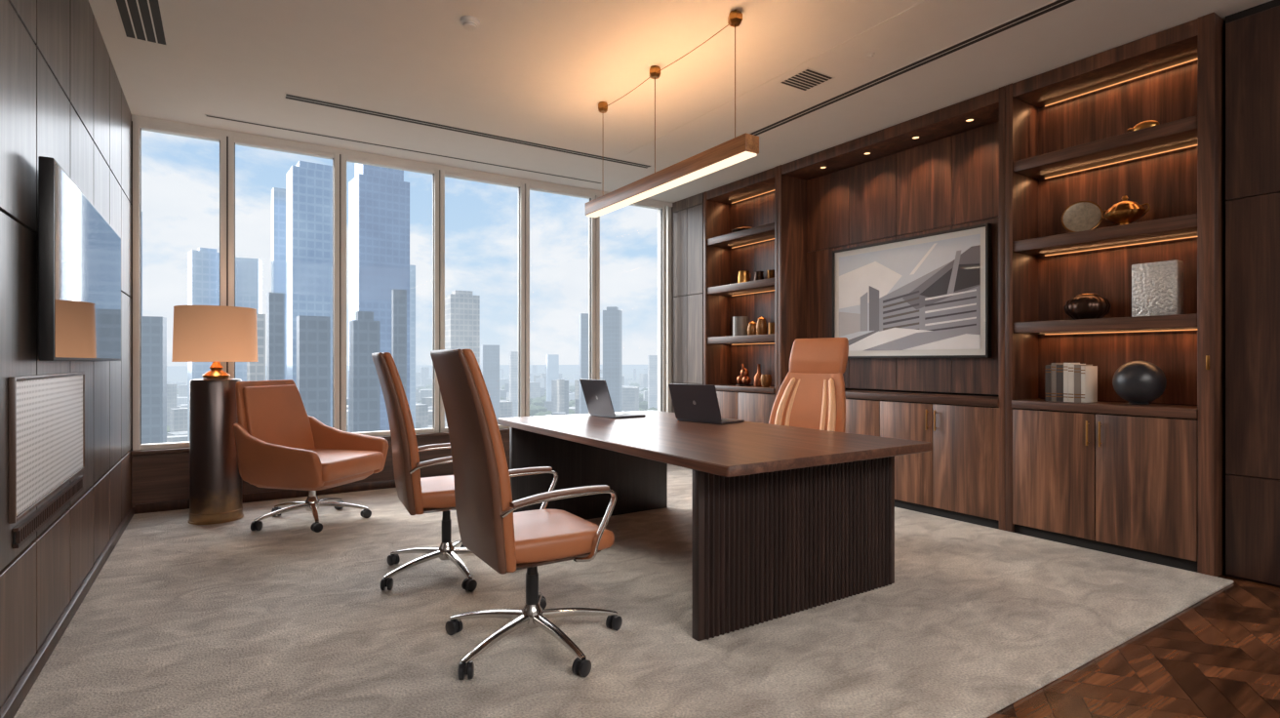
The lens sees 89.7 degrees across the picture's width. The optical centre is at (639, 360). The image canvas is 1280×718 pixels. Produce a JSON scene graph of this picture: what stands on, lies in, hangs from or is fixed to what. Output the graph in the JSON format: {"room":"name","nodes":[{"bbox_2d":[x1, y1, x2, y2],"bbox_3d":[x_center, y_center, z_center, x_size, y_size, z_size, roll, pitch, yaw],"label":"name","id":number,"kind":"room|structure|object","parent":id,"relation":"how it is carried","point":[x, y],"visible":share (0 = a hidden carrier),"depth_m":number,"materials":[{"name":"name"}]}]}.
{"room":"office","nodes":[
{"label":"office","id":0,"kind":"room"},
{"bbox_2d":[0,0,131,709],"bbox_3d":[-1.553,-0.365,1.081,0.200,3.170,9.900,0,0,-33],"label":"wall","id":1,"kind":"structure","parent":0,"point":[62,99],"depth_m":2.80,"materials":[{"name":"brown wood"}]},
{"bbox_2d":[8,371,84,523],"bbox_3d":[-2.496,0.305,2.746,0.017,0.500,1.310,0,0,-33],"label":"air vent","id":2,"kind":"object","parent":1,"relation":"in","point":[47,412],"visible":1,"depth_m":2.55,"materials":[{"name":"white metal"}]},
{"bbox_2d":[12,475,83,548],"bbox_3d":[-2.496,0.615,2.746,0.016,0.069,1.224,0,0,-33],"label":"air vent","id":3,"kind":"object","parent":1,"relation":"in","point":[31,524],"visible":1,"depth_m":2.58,"materials":[{"name":"brown wood"}]},
{"bbox_2d":[0,506,134,717],"bbox_3d":[-2.564,1.169,2.857,0.023,0.059,5.180,0,0,-33],"label":"baseboard","id":4,"kind":"structure","parent":1,"relation":"attached to","point":[11,706],"depth_m":2.73,"materials":[{"name":"brown wood"}]},
{"bbox_2d":[38,156,120,360],"bbox_3d":[-2.752,-0.385,3.199,0.076,0.770,1.860,0,0,-33],"label":"television","id":5,"kind":"object","parent":1,"relation":"attached to","point":[79,252],"visible":1,"depth_m":2.75,"materials":[{"name":"black plastic"}]},
{"bbox_2d":[129,114,672,514],"bbox_3d":[-1.587,-0.325,6.782,6.320,3.250,0.340,0,0,-33],"label":"wall","id":6,"kind":"structure","parent":0,"point":[158,475],"depth_m":5.94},
{"bbox_2d":[130,120,226,450],"bbox_3d":[-3.777,-0.595,5.293,0.636,2.610,0.090,0,0,-33],"label":"window","id":7,"kind":"structure","parent":6,"relation":"in","point":[137,127],"depth_m":5.11,"materials":[{"name":"beige metal"}]},
{"bbox_2d":[226,135,339,429],"bbox_3d":[-3.143,-0.595,5.701,0.873,2.610,0.090,0,0,-33],"label":"window","id":8,"kind":"structure","parent":6,"relation":"in","point":[231,141],"depth_m":5.62,"materials":[{"name":"beige metal"}]},
{"bbox_2d":[135,474,453,513],"bbox_3d":[-1.773,1.165,6.486,5.234,0.069,0.014,0,0,-33],"label":"baseboard","id":9,"kind":"structure","parent":6,"relation":"attached to","point":[255,497],"depth_m":5.60,"materials":[{"name":"brown wood"}]},
{"bbox_2d":[339,154,439,436],"bbox_3d":[-2.396,-0.595,6.183,0.904,2.610,0.090,0,0,-33],"label":"window","id":10,"kind":"structure","parent":6,"relation":"in","point":[343,158],"depth_m":5.96,"materials":[{"name":"beige metal"}]},
{"bbox_2d":[439,169,524,432],"bbox_3d":[-1.635,-0.595,6.673,0.907,2.610,0.090,0,0,-33],"label":"window","id":11,"kind":"structure","parent":6,"relation":"in","point":[442,174],"depth_m":6.80,"materials":[{"name":"beige metal"}]},
{"bbox_2d":[524,183,595,416],"bbox_3d":[-0.892,-0.595,7.152,0.860,2.610,0.090,0,0,-33],"label":"window","id":12,"kind":"structure","parent":6,"relation":"in","point":[591,220],"depth_m":7.13,"materials":[{"name":"beige metal"}]},
{"bbox_2d":[595,195,666,411],"bbox_3d":[-0.115,-0.595,7.653,0.990,2.610,0.090,0,0,-33],"label":"window","id":13,"kind":"structure","parent":6,"relation":"in","point":[662,209],"depth_m":7.87,"materials":[{"name":"beige metal"}]},
{"bbox_2d":[88,0,1272,202],"bbox_3d":[0.993,-2.025,2.752,6.350,0.150,10.150,0,0,-33],"label":"ceiling","id":14,"kind":"structure","parent":0,"point":[540,71],"depth_m":4.24,"materials":[{"name":"paint"}]},
{"bbox_2d":[114,0,168,46],"bbox_3d":[-2.693,-1.948,3.440,0.210,0.004,1.162,0,0,-33],"label":"ceiling vent","id":15,"kind":"object","parent":14,"relation":"in","point":[140,20],"visible":1,"depth_m":3.68,"materials":[{"name":"white paint"}]},
{"bbox_2d":[204,114,602,184],"bbox_3d":[-1.933,-1.948,6.082,3.612,0.004,0.050,0,0,-33],"label":"ceiling vent","id":16,"kind":"object","parent":14,"relation":"in","point":[206,115],"visible":1,"depth_m":5.85,"materials":[{"name":"white paint"}]},
{"bbox_2d":[283,92,652,168],"bbox_3d":[-1.256,-1.948,5.603,3.232,0.004,0.110,0,0,-33],"label":"ceiling vent","id":17,"kind":"object","parent":14,"relation":"in","point":[286,96],"visible":1,"depth_m":5.39,"materials":[{"name":"white paint"}]},
{"bbox_2d":[460,15,479,31],"bbox_3d":[-0.975,-1.927,3.691,0.110,0.046,0.110,0,0,-33],"label":"smoke detector","id":18,"kind":"object","parent":14,"relation":"attached to","point":[469,22],"visible":1,"depth_m":3.66,"materials":[{"name":"white paint"}]},
{"bbox_2d":[584,9,759,217],"bbox_3d":[0.111,-1.534,4.259,0.100,0.829,1.840,0,0,-33],"label":"pendant light","id":19,"kind":"object","parent":14,"relation":"hanging from","point":[744,146],"visible":1,"depth_m":3.99,"materials":[{"name":"brown wood"}]},
{"bbox_2d":[586,151,756,217],"bbox_3d":[0.111,-1.127,4.259,0.080,0.013,1.820,0,0,-33],"label":"diffuser","id":20,"kind":"object","parent":19,"relation":"attached to","point":[734,157],"depth_m":4.05,"materials":[{"name":"white plastic"}]},
{"bbox_2d":[625,0,927,155],"bbox_3d":[0.998,-1.948,4.331,0.010,0.004,4.200,0,0,-33],"label":"trim","id":21,"kind":"structure","parent":14,"relation":"attached to","point":[924,0],"depth_m":4.26,"materials":[{"name":"white paint"}]},
{"bbox_2d":[778,67,835,91],"bbox_3d":[1.154,-1.948,4.467,0.272,0.004,0.270,0,0,-33],"label":"ceiling vent","id":22,"kind":"object","parent":14,"relation":"in","point":[806,79],"visible":1,"depth_m":4.45,"materials":[{"name":"white paint"}]},
{"bbox_2d":[865,52,875,58],"bbox_3d":[1.464,-1.940,4.096,0.056,0.020,0.056,0,0,-33],"label":"smoke detector","id":23,"kind":"object","parent":14,"relation":"attached to","point":[869,55],"visible":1,"depth_m":4.08,"materials":[{"name":"white paint"}]},
{"bbox_2d":[749,0,1078,135],"bbox_3d":[1.965,-1.948,4.003,0.100,0.004,3.912,0,0,-33],"label":"ceiling vent","id":24,"kind":"object","parent":14,"relation":"in","point":[1057,4],"visible":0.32,"depth_m":4.17,"materials":[{"name":"white paint"}]},
{"bbox_2d":[672,192,703,412],"bbox_3d":[0.746,-0.365,7.833,0.460,3.169,0.640,0,0,-33],"label":"wall","id":25,"kind":"structure","parent":0,"point":[687,213],"depth_m":7.67,"materials":[{"name":"wood"}]},
{"bbox_2d":[731,0,1279,587],"bbox_3d":[3.366,-0.350,4.132,0.665,3.200,9.700,0,0,-33],"label":"wall","id":26,"kind":"structure","parent":0,"point":[1252,34],"depth_m":3.53,"materials":[{"name":"brown wood"}]},
{"bbox_2d":[986,572,1279,717],"bbox_3d":[1.027,1.268,2.744,6.300,0.105,10.100,0,0,-33],"label":"floor","id":27,"kind":"structure","parent":0,"point":[1218,657],"depth_m":2.51,"materials":[{"name":"brown wood"}]},
{"bbox_2d":[13,463,1234,717],"bbox_3d":[-0.367,1.207,4.279,5.257,0.014,5.190,0,0,-33],"label":"carpet","id":28,"kind":"object","parent":27,"relation":"on","point":[285,619],"visible":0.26,"depth_m":2.90,"materials":[{"name":"beige carpet"}]},
{"bbox_2d":[171,305,258,524],"bbox_3d":[-3.215,0.399,4.888,0.547,1.601,0.547,0,0,-33],"label":"floor lamp","id":29,"kind":"object","parent":28,"relation":"on","point":[215,334],"visible":0.99,"depth_m":4.73,"materials":[{"name":"metal"}]},
{"bbox_2d":[233,379,388,532],"bbox_3d":[-2.483,0.675,4.842,0.851,1.049,0.824,0,0,15],"label":"armchair","id":30,"kind":"object","parent":28,"relation":"on","point":[278,445],"visible":1,"depth_m":4.75,"materials":[{"name":"brown leather"}]},
{"bbox_2d":[242,384,314,449],"bbox_3d":[-2.765,0.458,4.919,0.176,0.535,0.577,0,0,15],"label":"cushion","id":31,"kind":"object","parent":30,"relation":"on","point":[272,414],"depth_m":4.90,"materials":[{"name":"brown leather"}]},
{"bbox_2d":[308,448,383,481],"bbox_3d":[-2.395,0.772,4.819,0.670,0.133,0.648,0,0,15],"label":"seat cushion","id":32,"kind":"object","parent":30,"relation":"on","point":[335,464],"depth_m":4.76,"materials":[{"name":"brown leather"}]},
{"bbox_2d":[371,352,477,592],"bbox_3d":[-1.082,0.577,3.654,0.777,1.244,0.760,0,0,-28],"label":"office chair","id":33,"kind":"object","parent":28,"relation":"on","point":[418,495],"visible":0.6,"depth_m":3.41,"materials":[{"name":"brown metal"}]},
{"bbox_2d":[430,349,622,679],"bbox_3d":[-0.438,0.577,2.731,0.777,1.244,0.759,0,0,-33],"label":"office chair","id":34,"kind":"object","parent":28,"relation":"on","point":[507,540],"visible":1,"depth_m":2.55,"materials":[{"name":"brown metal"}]},
{"bbox_2d":[497,410,931,640],"bbox_3d":[0.229,0.809,4.020,1.380,0.779,2.580,0,0,-33],"label":"desk","id":35,"kind":"object","parent":28,"relation":"on","point":[787,520],"visible":0.92,"depth_m":3.18,"materials":[{"name":"brown wood"}]},
{"bbox_2d":[579,378,645,418],"bbox_3d":[-0.206,0.278,4.870,0.370,0.282,0.360,0,0,-36],"label":"laptop","id":36,"kind":"object","parent":35,"relation":"on","point":[596,393],"visible":1,"depth_m":4.78,"materials":[{"name":"grey metal"}]},
{"bbox_2d":[668,383,744,424],"bbox_3d":[0.460,0.287,4.448,0.400,0.263,0.344,0,0,44],"label":"laptop","id":37,"kind":"object","parent":35,"relation":"on","point":[695,403],"visible":1,"depth_m":4.35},
{"bbox_2d":[768,337,848,432],"bbox_3d":[1.169,0.512,4.684,0.686,1.374,0.772,0,0,43],"label":"office chair","id":38,"kind":"object","parent":28,"relation":"on","point":[812,394],"visible":0.42,"depth_m":4.81,"materials":[{"name":"brown leather"}]},
{"bbox_2d":[774,377,836,431],"bbox_3d":[1.253,0.414,4.800,0.494,0.574,0.228,0,0,43],"label":"cushion","id":39,"kind":"object","parent":38,"relation":"on","point":[800,402],"depth_m":4.80,"materials":[{"name":"orange leather"}]},
{"bbox_2d":[703,165,778,423],"bbox_3d":[1.214,-0.366,7.031,0.402,3.163,1.195,0,0,-33],"label":"bookcase","id":40,"kind":"object","parent":27,"relation":"on","point":[752,201],"visible":0.52,"depth_m":7.25,"materials":[{"name":"brown wood"}]},
{"bbox_2d":[732,316,748,336],"bbox_3d":[1.115,-0.381,7.167,0.170,0.220,0.170,0,0,-33],"label":"canister","id":41,"kind":"object","parent":40,"relation":"on","point":[740,323],"visible":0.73,"depth_m":7.09,"materials":[{"name":"metal"}]},
{"bbox_2d":[731,226,751,232],"bbox_3d":[1.153,-1.443,7.108,0.280,0.085,0.280,0,0,-33],"label":"dish","id":42,"kind":"object","parent":40,"relation":"on","point":[743,227],"visible":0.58,"depth_m":7.01,"materials":[{"name":"brown metal"}]},
{"bbox_2d":[735,363,752,386],"bbox_3d":[1.147,0.153,7.119,0.180,0.244,0.185,0,0,-33],"label":"sculpture","id":43,"kind":"object","parent":40,"relation":"on","point":[742,380],"visible":1,"depth_m":7.08,"materials":[{"name":"brown metal"}]},
{"bbox_2d":[713,384,774,394],"bbox_3d":[1.201,0.302,7.023,0.372,0.055,1.104,0,0,-33],"label":"countertop","id":44,"kind":"structure","parent":40,"relation":"on","point":[724,387],"depth_m":6.84,"materials":[{"name":"brown wood"}]},
{"bbox_2d":[737,270,751,282],"bbox_3d":[1.159,-0.915,7.099,0.140,0.150,0.182,0,0,-33],"label":"mug","id":45,"kind":"object","parent":40,"relation":"on","point":[743,275],"visible":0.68,"depth_m":7.06,"materials":[{"name":"gold metal"}]},
{"bbox_2d":[747,320,756,335],"bbox_3d":[1.224,-0.353,6.999,0.120,0.165,0.120,0,0,-33],"label":"canister","id":46,"kind":"object","parent":40,"relation":"on","point":[751,328],"visible":0.77,"depth_m":6.95,"materials":[{"name":"gold metal"}]},
{"bbox_2d":[754,363,761,386],"bbox_3d":[1.278,0.154,6.915,0.110,0.240,0.110,0,0,-33],"label":"bottle","id":47,"kind":"object","parent":40,"relation":"on","point":[757,382],"visible":0.8,"depth_m":6.88,"materials":[{"name":"orange metal"}]},
{"bbox_2d":[753,271,763,280],"bbox_3d":[1.278,-0.900,6.915,0.120,0.120,0.120,0,0,-33],"label":"jar","id":48,"kind":"object","parent":40,"relation":"on","point":[758,275],"visible":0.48,"depth_m":6.87,"materials":[{"name":"brown metal"}]},
{"bbox_2d":[756,316,767,334],"bbox_3d":[1.300,-0.373,6.881,0.120,0.205,0.120,0,0,-33],"label":"canister","id":49,"kind":"object","parent":40,"relation":"on","point":[761,325],"visible":0.87,"depth_m":6.83,"materials":[{"name":"gold metal"}]},
{"bbox_2d":[760,374,771,387],"bbox_3d":[1.329,0.209,6.781,0.120,0.130,0.120,0,0,-33],"label":"cup","id":50,"kind":"object","parent":40,"relation":"on","point":[766,380],"visible":1,"depth_m":6.74,"materials":[{"name":"brown ceramic"}]},
{"bbox_2d":[766,269,774,279],"bbox_3d":[1.396,-0.900,6.824,0.100,0.120,0.100,0,0,-33],"label":"jar","id":51,"kind":"object","parent":40,"relation":"on","point":[770,273],"visible":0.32,"depth_m":6.78,"materials":[{"name":"gold metal"}]},
{"bbox_2d":[767,322,774,334],"bbox_3d":[1.398,-0.336,6.766,0.100,0.130,0.100,0,0,-33],"label":"cup","id":52,"kind":"object","parent":40,"relation":"on","point":[771,326],"visible":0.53,"depth_m":6.72,"materials":[{"name":"gold metal"}]},
{"bbox_2d":[778,85,1005,530],"bbox_3d":[2.131,-0.366,5.588,0.424,3.163,2.221,0,0,-33],"label":"cabinet unit","id":53,"kind":"object","parent":27,"relation":"on","point":[953,175],"visible":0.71,"depth_m":5.33,"materials":[{"name":"brown wood"}]},
{"bbox_2d":[832,222,991,358],"bbox_3d":[2.293,-0.545,5.618,0.055,1.040,1.520,0,0,-33],"label":"framed artwork","id":54,"kind":"object","parent":53,"relation":"attached to","point":[925,296],"visible":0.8,"depth_m":5.49,"materials":[{"name":"white paint"}]},
{"bbox_2d":[844,389,999,406],"bbox_3d":[2.126,0.302,5.588,0.372,0.055,2.135,0,0,-33],"label":"countertop","id":55,"kind":"structure","parent":53,"relation":"on","point":[969,400],"depth_m":5.11,"materials":[{"name":"brown wood"}]},
{"bbox_2d":[964,118,974,121],"bbox_3d":[2.529,-1.847,4.937,0.068,0.005,0.068,0,0,-33],"label":"recessed light","id":56,"kind":"object","parent":53,"relation":"attached to","point":[969,119],"visible":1,"depth_m":4.94,"materials":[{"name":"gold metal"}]},
{"bbox_2d":[1005,12,1225,576],"bbox_3d":[3.044,-0.366,4.171,0.424,3.163,1.146,0,0,-33],"label":"bookcase","id":57,"kind":"object","parent":27,"relation":"on","point":[1152,490],"visible":0.91,"depth_m":4.12,"materials":[{"name":"brown wood"}]},
{"bbox_2d":[1044,364,1051,400],"bbox_3d":[2.860,0.152,4.445,0.176,0.245,0.036,0,0,-33],"label":"book","id":58,"kind":"object","parent":57,"relation":"on","point":[1048,369],"visible":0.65,"depth_m":4.40,"materials":[{"name":"grey paper"}]},
{"bbox_2d":[1051,362,1063,401],"bbox_3d":[2.879,0.144,4.416,0.176,0.260,0.030,0,0,-33],"label":"book","id":59,"kind":"object","parent":57,"relation":"on","point":[1054,365],"visible":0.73,"depth_m":4.37,"materials":[{"name":"grey paper"}]},
{"bbox_2d":[1056,364,1063,401],"bbox_3d":[2.899,0.149,4.385,0.176,0.250,0.042,0,0,-33],"label":"book","id":60,"kind":"object","parent":57,"relation":"on","point":[1060,368],"visible":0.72,"depth_m":4.34,"materials":[{"name":"grey paper"}]},
{"bbox_2d":[1063,362,1079,401],"bbox_3d":[2.919,0.143,4.354,0.176,0.262,0.028,0,0,-33],"label":"book","id":61,"kind":"object","parent":57,"relation":"on","point":[1065,365],"visible":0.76,"depth_m":4.31,"materials":[{"name":"beige paper"}]},
{"bbox_2d":[1068,363,1085,401],"bbox_3d":[2.937,0.147,4.327,0.176,0.255,0.034,0,0,-33],"label":"book","id":62,"kind":"object","parent":57,"relation":"on","point":[1070,366],"visible":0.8,"depth_m":4.28,"materials":[{"name":"beige paper"}]},
{"bbox_2d":[1061,200,1102,232],"bbox_3d":[2.971,-0.957,4.327,0.232,0.231,0.142,0,0,37],"label":"decorative plate","id":63,"kind":"object","parent":57,"relation":"on","point":[1081,216],"visible":0.85,"depth_m":4.30,"materials":[{"name":"beige metal"}]},
{"bbox_2d":[1074,364,1092,402],"bbox_3d":[2.958,0.149,4.294,0.176,0.250,0.040,0,0,-33],"label":"book","id":64,"kind":"object","parent":57,"relation":"on","point":[1077,368],"visible":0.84,"depth_m":4.25,"materials":[{"name":"grey paper"}]},
{"bbox_2d":[1063,293,1111,319],"bbox_3d":[2.974,-0.356,4.284,0.262,0.172,0.258,0,0,-33],"label":"bowl","id":65,"kind":"object","parent":57,"relation":"on","point":[1084,305],"visible":0.95,"depth_m":4.20,"materials":[{"name":"brown metal"}]},
{"bbox_2d":[1080,365,1097,402],"bbox_3d":[2.976,0.154,4.265,0.176,0.240,0.026,0,0,-33],"label":"book","id":66,"kind":"object","parent":57,"relation":"on","point":[1089,374],"visible":1,"depth_m":4.24,"materials":[{"name":"beige paper"}]},
{"bbox_2d":[1011,399,1197,419],"bbox_3d":[3.034,0.302,4.179,0.372,0.055,1.020,0,0,-33],"label":"countertop","id":67,"kind":"structure","parent":57,"relation":"on","point":[1115,408],"depth_m":4.02,"materials":[{"name":"brown wood"}]},
{"bbox_2d":[1101,195,1150,225],"bbox_3d":[3.090,-0.947,4.103,0.220,0.212,0.265,0,0,-33],"label":"urn","id":68,"kind":"object","parent":57,"relation":"on","point":[1125,212],"visible":0.84,"depth_m":4.05,"materials":[{"name":"gold metal"}]},
{"bbox_2d":[1112,360,1166,404],"bbox_3d":[3.131,0.136,4.040,0.270,0.277,0.270,0,0,-33],"label":"ornament","id":69,"kind":"object","parent":57,"relation":"on","point":[1138,382],"visible":1,"depth_m":3.96,"materials":[{"name":"black ceramic"}]},
{"bbox_2d":[1126,120,1159,131],"bbox_3d":[3.123,-1.442,3.996,0.084,0.084,0.168,0,0,-33],"label":"sculpture","id":70,"kind":"object","parent":57,"relation":"on","point":[1149,123],"visible":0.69,"depth_m":3.96,"materials":[{"name":"gold metal"}]},
{"bbox_2d":[1131,259,1183,317],"bbox_3d":[3.168,-0.437,3.945,0.100,0.333,0.235,0,0,-33],"label":"decorative box","id":71,"kind":"object","parent":57,"relation":"on","point":[1157,288],"visible":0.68,"depth_m":3.90,"materials":[{"name":"silver metal"}]},
{"bbox_2d":[1205,355,1209,369],"bbox_3d":[3.185,0.010,3.611,0.012,0.080,0.016,0,0,-33],"label":"latch","id":72,"kind":"object","parent":57,"relation":"attached to","point":[1207,356],"visible":1,"depth_m":3.61,"materials":[{"name":"gold metal"}]},
{"label":"outside","id":73,"kind":"structure","parent":0,"visible":0},
{"bbox_2d":[166,364,647,404],"bbox_3d":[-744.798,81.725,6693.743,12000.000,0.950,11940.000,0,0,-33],"label":"ground","id":74,"kind":"structure","parent":73,"point":[174,373],"depth_m":5091.66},
{"bbox_2d":[141,211,142,316],"bbox_3d":[-217.162,8.700,274.482,5.654,145.000,7.067,0,0,42],"label":"skyscraper","id":75,"kind":"structure","parent":74,"relation":"on","point":[141,212],"depth_m":275.10,"materials":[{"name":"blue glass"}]},
{"bbox_2d":[141,316,166,443],"bbox_3d":[-175.334,32.700,230.994,7.961,97.000,6.368,0,0,-25],"label":"skyscraper","id":76,"kind":"structure","parent":74,"relation":"on","point":[153,328],"depth_m":228.68,"materials":[{"name":"glass"}]},
{"bbox_2d":[187,247,219,441],"bbox_3d":[-211.943,13.200,315.405,14.165,136.000,11.332,0,0,-44],"label":"skyscraper","id":77,"kind":"structure","parent":74,"relation":"on","point":[203,263],"depth_m":310.37,"materials":[{"name":"glass"}]},
{"bbox_2d":[197,247,217,252],"bbox_3d":[-211.943,-53.800,315.405,7.082,2.000,5.666,0,0,-44],"label":"skyscraper top","id":78,"kind":"object","parent":77,"relation":"on","point":[199,249],"depth_m":313.26,"materials":[{"name":"glass"}]},
{"bbox_2d":[235,257,262,381],"bbox_3d":[-208.702,13.700,341.238,13.047,135.000,10.437,0,0,-21],"label":"skyscraper","id":79,"kind":"structure","parent":74,"relation":"on","point":[248,271],"depth_m":336.90,"materials":[{"name":"blue glass"}]},
{"bbox_2d":[246,314,265,381],"bbox_3d":[-153.613,31.200,257.688,5.399,100.000,4.319,0,0,-45],"label":"skyscraper","id":80,"kind":"structure","parent":74,"relation":"on","point":[256,371],"depth_m":256.74,"materials":[{"name":"grey glass"}]},
{"bbox_2d":[266,292,284,380],"bbox_3d":[-128.030,28.700,226.293,4.846,105.000,3.877,0,0,-40],"label":"skyscraper","id":81,"kind":"structure","parent":74,"relation":"on","point":[275,301],"depth_m":224.81,"materials":[{"name":"glass"}]},
{"bbox_2d":[271,187,286,379],"bbox_3d":[-164.835,1.200,297.371,8.619,160.000,6.895,0,0,-37],"label":"skyscraper","id":82,"kind":"structure","parent":74,"relation":"on","point":[278,195],"depth_m":293.92,"materials":[{"name":"glass"}]},
{"bbox_2d":[286,160,332,427],"bbox_3d":[-135.263,0.200,267.776,18.638,162.000,14.910,0,0,-37],"label":"skyscraper","id":83,"kind":"structure","parent":74,"relation":"on","point":[309,185],"depth_m":260.97,"materials":[{"name":"blue glass"}]},
{"bbox_2d":[295,160,332,171],"bbox_3d":[-135.263,-79.300,267.776,13.047,3.000,10.437,0,0,-37],"label":"skyscraper top","id":84,"kind":"object","parent":83,"relation":"on","point":[300,163],"depth_m":263.21,"materials":[{"name":"blue glass"}]},
{"bbox_2d":[296,315,330,426],"bbox_3d":[-101.798,33.700,200.655,8.556,95.000,6.844,0,0,-35],"label":"skyscraper","id":85,"kind":"structure","parent":74,"relation":"on","point":[313,333],"depth_m":197.96,"materials":[{"name":"glass"}]},
{"bbox_2d":[349,311,379,432],"bbox_3d":[-88.456,32.700,206.883,7.892,97.000,6.314,0,0,-35],"label":"skyscraper","id":86,"kind":"structure","parent":74,"relation":"on","point":[364,332],"depth_m":204.34,"materials":[{"name":"glass"}]},
{"bbox_2d":[355,311,373,320],"bbox_3d":[-88.456,-14.300,206.883,4.735,3.000,3.788,0,0,-35],"label":"skyscraper top","id":87,"kind":"object","parent":86,"relation":"on","point":[359,315],"depth_m":205.39,"materials":[{"name":"glass"}]},
{"bbox_2d":[348,162,409,432],"bbox_3d":[-123.887,-6.300,305.863,22.906,175.000,18.325,0,0,-38],"label":"skyscraper","id":88,"kind":"structure","parent":74,"relation":"on","point":[379,197],"depth_m":298.84,"materials":[{"name":"glass"}]},
{"bbox_2d":[354,162,403,181],"bbox_3d":[-123.887,-89.300,305.863,18.325,9.000,14.660,0,0,-38],"label":"skyscraper top","id":89,"kind":"object","parent":88,"relation":"on","point":[386,173],"depth_m":300.38,"materials":[{"name":"glass"}]},
{"bbox_2d":[391,288,406,396],"bbox_3d":[-87.552,27.700,234.168,4.660,107.000,3.728,0,0,-30],"label":"skyscraper","id":90,"kind":"structure","parent":74,"relation":"on","point":[398,297],"depth_m":232.62,"materials":[{"name":"glass"}]},
{"bbox_2d":[166,364,647,442],"bbox_3d":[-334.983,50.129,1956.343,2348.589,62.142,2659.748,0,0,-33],"label":"city","id":91,"kind":"object","parent":74,"relation":"on","point":[561,395],"visible":0.14,"depth_m":836.89},
{"bbox_2d":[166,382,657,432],"bbox_3d":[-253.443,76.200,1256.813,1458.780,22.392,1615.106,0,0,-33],"label":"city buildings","id":92,"kind":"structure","parent":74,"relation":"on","point":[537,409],"depth_m":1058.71},
{"bbox_2d":[409,264,415,429],"bbox_3d":[-140.544,11.200,395.787,4.566,140.000,3.653,0,0,-30],"label":"skyscraper","id":93,"kind":"structure","parent":74,"relation":"on","point":[412,267],"depth_m":394.55,"materials":[{"name":"glass"}]},
{"bbox_2d":[444,290,479,427],"bbox_3d":[-119.879,17.200,433.739,19.273,128.000,15.419,0,0,-31],"label":"skyscraper","id":94,"kind":"structure","parent":74,"relation":"on","point":[461,308],"depth_m":427.65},
{"bbox_2d":[451,290,472,295],"bbox_3d":[-119.879,-45.300,433.739,11.564,3.000,9.251,0,0,-31],"label":"skyscraper top","id":95,"kind":"object","parent":94,"relation":"on","point":[469,293],"depth_m":429.74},
{"bbox_2d":[480,344,499,420],"bbox_3d":[-158.656,32.200,681.783,17.395,98.000,13.916,0,0,-23],"label":"skyscraper","id":96,"kind":"structure","parent":74,"relation":"on","point":[490,354],"depth_m":676.08,"materials":[{"name":"glass"}]},
{"bbox_2d":[509,351,518,417],"bbox_3d":[-169.414,34.200,883.911,18.172,94.000,14.538,0,0,-21],"label":"skyscraper","id":97,"kind":"structure","parent":74,"relation":"on","point":[513,355],"depth_m":875.77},
{"bbox_2d":[546,354,559,400],"bbox_3d":[-148.336,35.200,1089.953,18.793,92.000,15.035,0,0,-18],"label":"skyscraper","id":98,"kind":"structure","parent":74,"relation":"on","point":[552,360],"depth_m":1082.49,"materials":[{"name":"glass"}]},
{"bbox_2d":[579,313,588,413],"bbox_3d":[-50.728,18.700,597.852,10.065,125.000,8.052,0,0,-17],"label":"skyscraper","id":99,"kind":"structure","parent":74,"relation":"on","point":[583,317],"depth_m":593.59,"materials":[{"name":"blue glass"}]},
{"bbox_2d":[602,306,621,411],"bbox_3d":[-23.938,17.200,559.488,14.518,128.000,11.614,0,0,10],"label":"skyscraper","id":100,"kind":"structure","parent":74,"relation":"on","point":[612,317],"depth_m":553.69,"materials":[{"name":"blue glass"}]},
{"bbox_2d":[606,306,618,310],"bbox_3d":[-23.938,-45.300,559.488,8.711,3.000,6.969,0,0,10],"label":"skyscraper top","id":101,"kind":"object","parent":100,"relation":"on","point":[608,307],"depth_m":556.13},
{"bbox_2d":[647,355,657,408],"bbox_3d":[20.070,36.200,999.799,13.979,90.000,11.183,0,0,-9],"label":"skyscraper","id":102,"kind":"structure","parent":74,"relation":"on","point":[652,359],"depth_m":994.32,"materials":[{"name":"glass"}]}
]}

